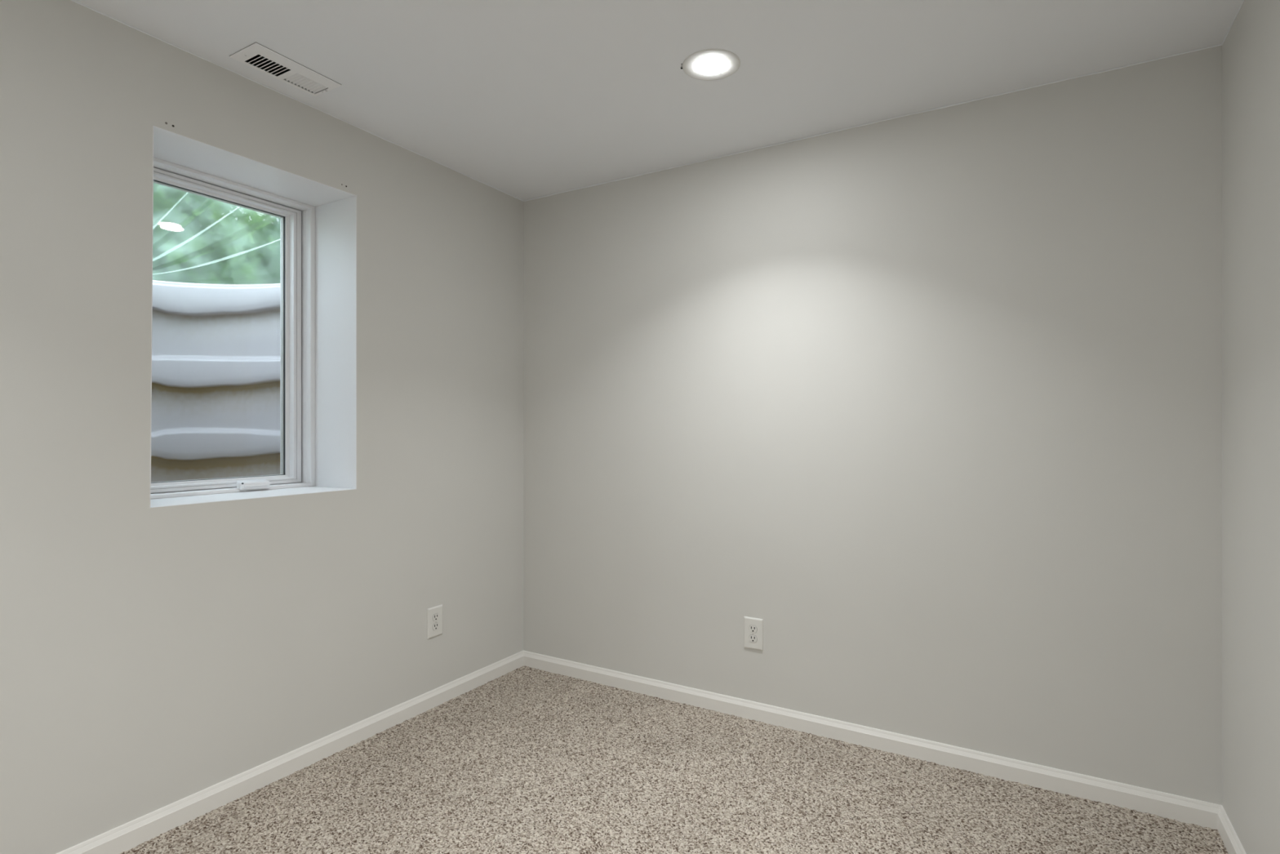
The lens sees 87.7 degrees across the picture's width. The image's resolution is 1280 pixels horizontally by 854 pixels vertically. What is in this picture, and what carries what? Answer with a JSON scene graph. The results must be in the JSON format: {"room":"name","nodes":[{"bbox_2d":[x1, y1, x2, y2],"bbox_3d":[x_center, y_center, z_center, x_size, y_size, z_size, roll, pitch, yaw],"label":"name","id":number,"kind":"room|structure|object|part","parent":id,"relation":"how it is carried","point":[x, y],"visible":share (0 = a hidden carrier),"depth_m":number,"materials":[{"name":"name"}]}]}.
{"room":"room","nodes":[
{"label":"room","id":0,"kind":"room"},
{"bbox_2d":[0,0,524,853],"bbox_3d":[-1.629,0.035,1.939,0.421,2.320,3.420,0,0,31],"label":"wall","id":1,"kind":"structure","parent":0,"point":[152,659],"depth_m":2.00,"materials":[{"name":"beige paint"}]},
{"bbox_2d":[151,280,279,481],"bbox_3d":[-1.962,0.011,2.624,0.850,1.330,1.200,0,0,31],"label":"window well","id":2,"kind":"object","parent":1,"relation":"attached to","point":[215,348],"visible":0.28,"depth_m":3.00,"materials":[{"name":"white plastic"}]},
{"bbox_2d":[152,182,279,284],"bbox_3d":[-1.964,-0.867,2.627,0.845,0.422,1.190,0,0,31],"label":"trees","id":3,"kind":"object","parent":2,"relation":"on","point":[197,238],"visible":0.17,"depth_m":2.93,"materials":[{"name":"green plant"}]},
{"bbox_2d":[151,157,315,498],"bbox_3d":[-1.501,-0.317,2.360,0.172,1.098,0.676,0,0,31],"label":"window","id":4,"kind":"structure","parent":1,"relation":"in","point":[297,219],"depth_m":2.60,"materials":[{"name":"white plastic"}]},
{"bbox_3d":[-1.384,0.211,2.401,0.012,0.010,0.090,0,0,31],"label":"crank handle","id":5,"kind":"part","parent":4,"relation":"part of","materials":[{"name":"white plastic"}]},
{"bbox_2d":[149,125,356,507],"bbox_3d":[-1.344,-0.317,2.266,0.262,1.098,0.676,0,0,31],"label":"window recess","id":6,"kind":"structure","parent":1,"relation":"in","point":[335,209],"depth_m":2.51,"materials":[{"name":"white paint"}]},
{"bbox_2d":[56,650,523,853],"bbox_3d":[-1.414,1.146,1.880,0.012,0.082,3.300,0,0,31],"label":"baseboard","id":7,"kind":"structure","parent":1,"relation":"attached to","point":[123,837],"depth_m":2.21,"materials":[{"name":"white paint"}]},
{"bbox_2d":[71,0,524,201],"bbox_3d":[-1.417,-1.122,1.885,0.002,0.005,3.300,0,0,31],"label":"trim","id":8,"kind":"structure","parent":1,"relation":"attached to","point":[94,10],"depth_m":2.15,"materials":[{"name":"white paint"}]},
{"bbox_2d":[426,604,442,639],"bbox_3d":[-0.864,0.822,2.813,0.008,0.126,0.081,0,0,31],"label":"wall outlet","id":9,"kind":"object","parent":1,"relation":"attached to","point":[434,615],"visible":1,"depth_m":2.81,"materials":[{"name":"white plastic"}]},
{"bbox_2d":[432,622,439,630],"bbox_3d":[-0.862,0.841,2.812,0.003,0.030,0.036,0,0,31],"label":"receptacle","id":10,"kind":"object","parent":9,"relation":"attached to","point":[435,624],"depth_m":2.81,"materials":[{"name":"white plastic"}]},
{"bbox_2d":[432,613,439,621],"bbox_3d":[-0.862,0.802,2.812,0.002,0.028,0.034,0,0,31],"label":"receptacle","id":11,"kind":"object","parent":9,"relation":"attached to","point":[435,615],"depth_m":2.81,"materials":[{"name":"white plastic"}]},
{"bbox_2d":[74,0,1243,200],"bbox_3d":[-0.275,-1.174,1.210,2.654,0.100,3.300,0,0,31],"label":"ceiling","id":12,"kind":"structure","parent":0,"point":[525,100],"depth_m":2.03,"materials":[{"name":"white paint"}]},
{"bbox_2d":[229,42,342,96],"bbox_3d":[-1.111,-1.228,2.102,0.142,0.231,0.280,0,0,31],"label":"ceiling vent","id":13,"kind":"object","parent":12,"relation":"in","point":[299,74],"visible":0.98,"depth_m":2.10,"materials":[{"name":"white metal"}]},
{"bbox_3d":[-1.152,-1.138,2.065,0.006,0.004,0.110,0,0,31],"label":"damper rod","id":14,"kind":"part","parent":13,"relation":"part of","materials":[{"name":"black"}]},
{"bbox_2d":[680,48,740,80],"bbox_3d":[0.221,-1.121,2.068,0.180,0.004,0.179,0,0,31],"label":"recessed light","id":15,"kind":"object","parent":12,"relation":"in","point":[708,64],"visible":1,"depth_m":2.06,"materials":[{"name":"white glass"}]},
{"bbox_2d":[119,665,1228,853],"bbox_3d":[-0.277,1.181,1.207,2.654,0.020,3.300,0,0,31],"label":"floor","id":16,"kind":"structure","parent":0,"point":[526,760],"depth_m":2.12,"materials":[{"name":"carpet"}]},
{"bbox_2d":[523,45,1222,804],"bbox_3d":[0.595,0.038,2.680,2.654,2.320,0.120,0,0,31],"label":"wall","id":17,"kind":"structure","parent":0,"point":[931,401],"depth_m":2.38,"materials":[{"name":"beige paint"}]},
{"bbox_2d":[743,616,763,650],"bbox_3d":[0.457,0.833,2.686,0.081,0.126,0.008,0,0,31],"label":"wall outlet","id":18,"kind":"object","parent":17,"relation":"attached to","point":[753,627],"visible":1,"depth_m":2.68,"materials":[{"name":"white plastic"}]},
{"bbox_2d":[748,634,757,642],"bbox_3d":[0.456,0.852,2.684,0.036,0.030,0.001,0,0,31],"label":"receptacle","id":19,"kind":"object","parent":18,"relation":"attached to","point":[752,637],"depth_m":2.68,"materials":[{"name":"white plastic"}]},
{"bbox_2d":[748,624,757,632],"bbox_3d":[0.455,0.813,2.683,0.036,0.030,0.003,0,0,31],"label":"receptacle","id":20,"kind":"object","parent":18,"relation":"attached to","point":[752,628],"depth_m":2.68,"materials":[{"name":"white plastic"}]},
{"bbox_2d":[523,650,1221,829],"bbox_3d":[0.560,1.149,2.622,2.654,0.082,0.012,0,0,31],"label":"baseboard","id":21,"kind":"structure","parent":17,"relation":"attached to","point":[1144,800],"depth_m":2.37,"materials":[{"name":"white paint"}]},
{"bbox_2d":[1222,0,1279,853],"bbox_3d":[0.917,0.036,0.502,0.120,2.320,3.540,0,0,31],"label":"wall","id":22,"kind":"structure","parent":0,"point":[1251,49],"depth_m":1.69,"materials":[{"name":"beige paint"}]},
{"bbox_2d":[1217,804,1246,853],"bbox_3d":[0.859,1.147,0.534,0.012,0.082,3.300,0,0,31],"label":"baseboard","id":23,"kind":"structure","parent":22,"relation":"attached to","point":[1231,841],"depth_m":1.85,"materials":[{"name":"white paint"}]},
{"bbox_2d":[1221,0,1244,45],"bbox_3d":[0.866,-1.121,0.534,0.002,0.006,3.300,0,0,31],"label":"trim","id":24,"kind":"structure","parent":22,"relation":"attached to","point":[1243,0],"depth_m":1.85,"materials":[{"name":"white paint"}]}
]}

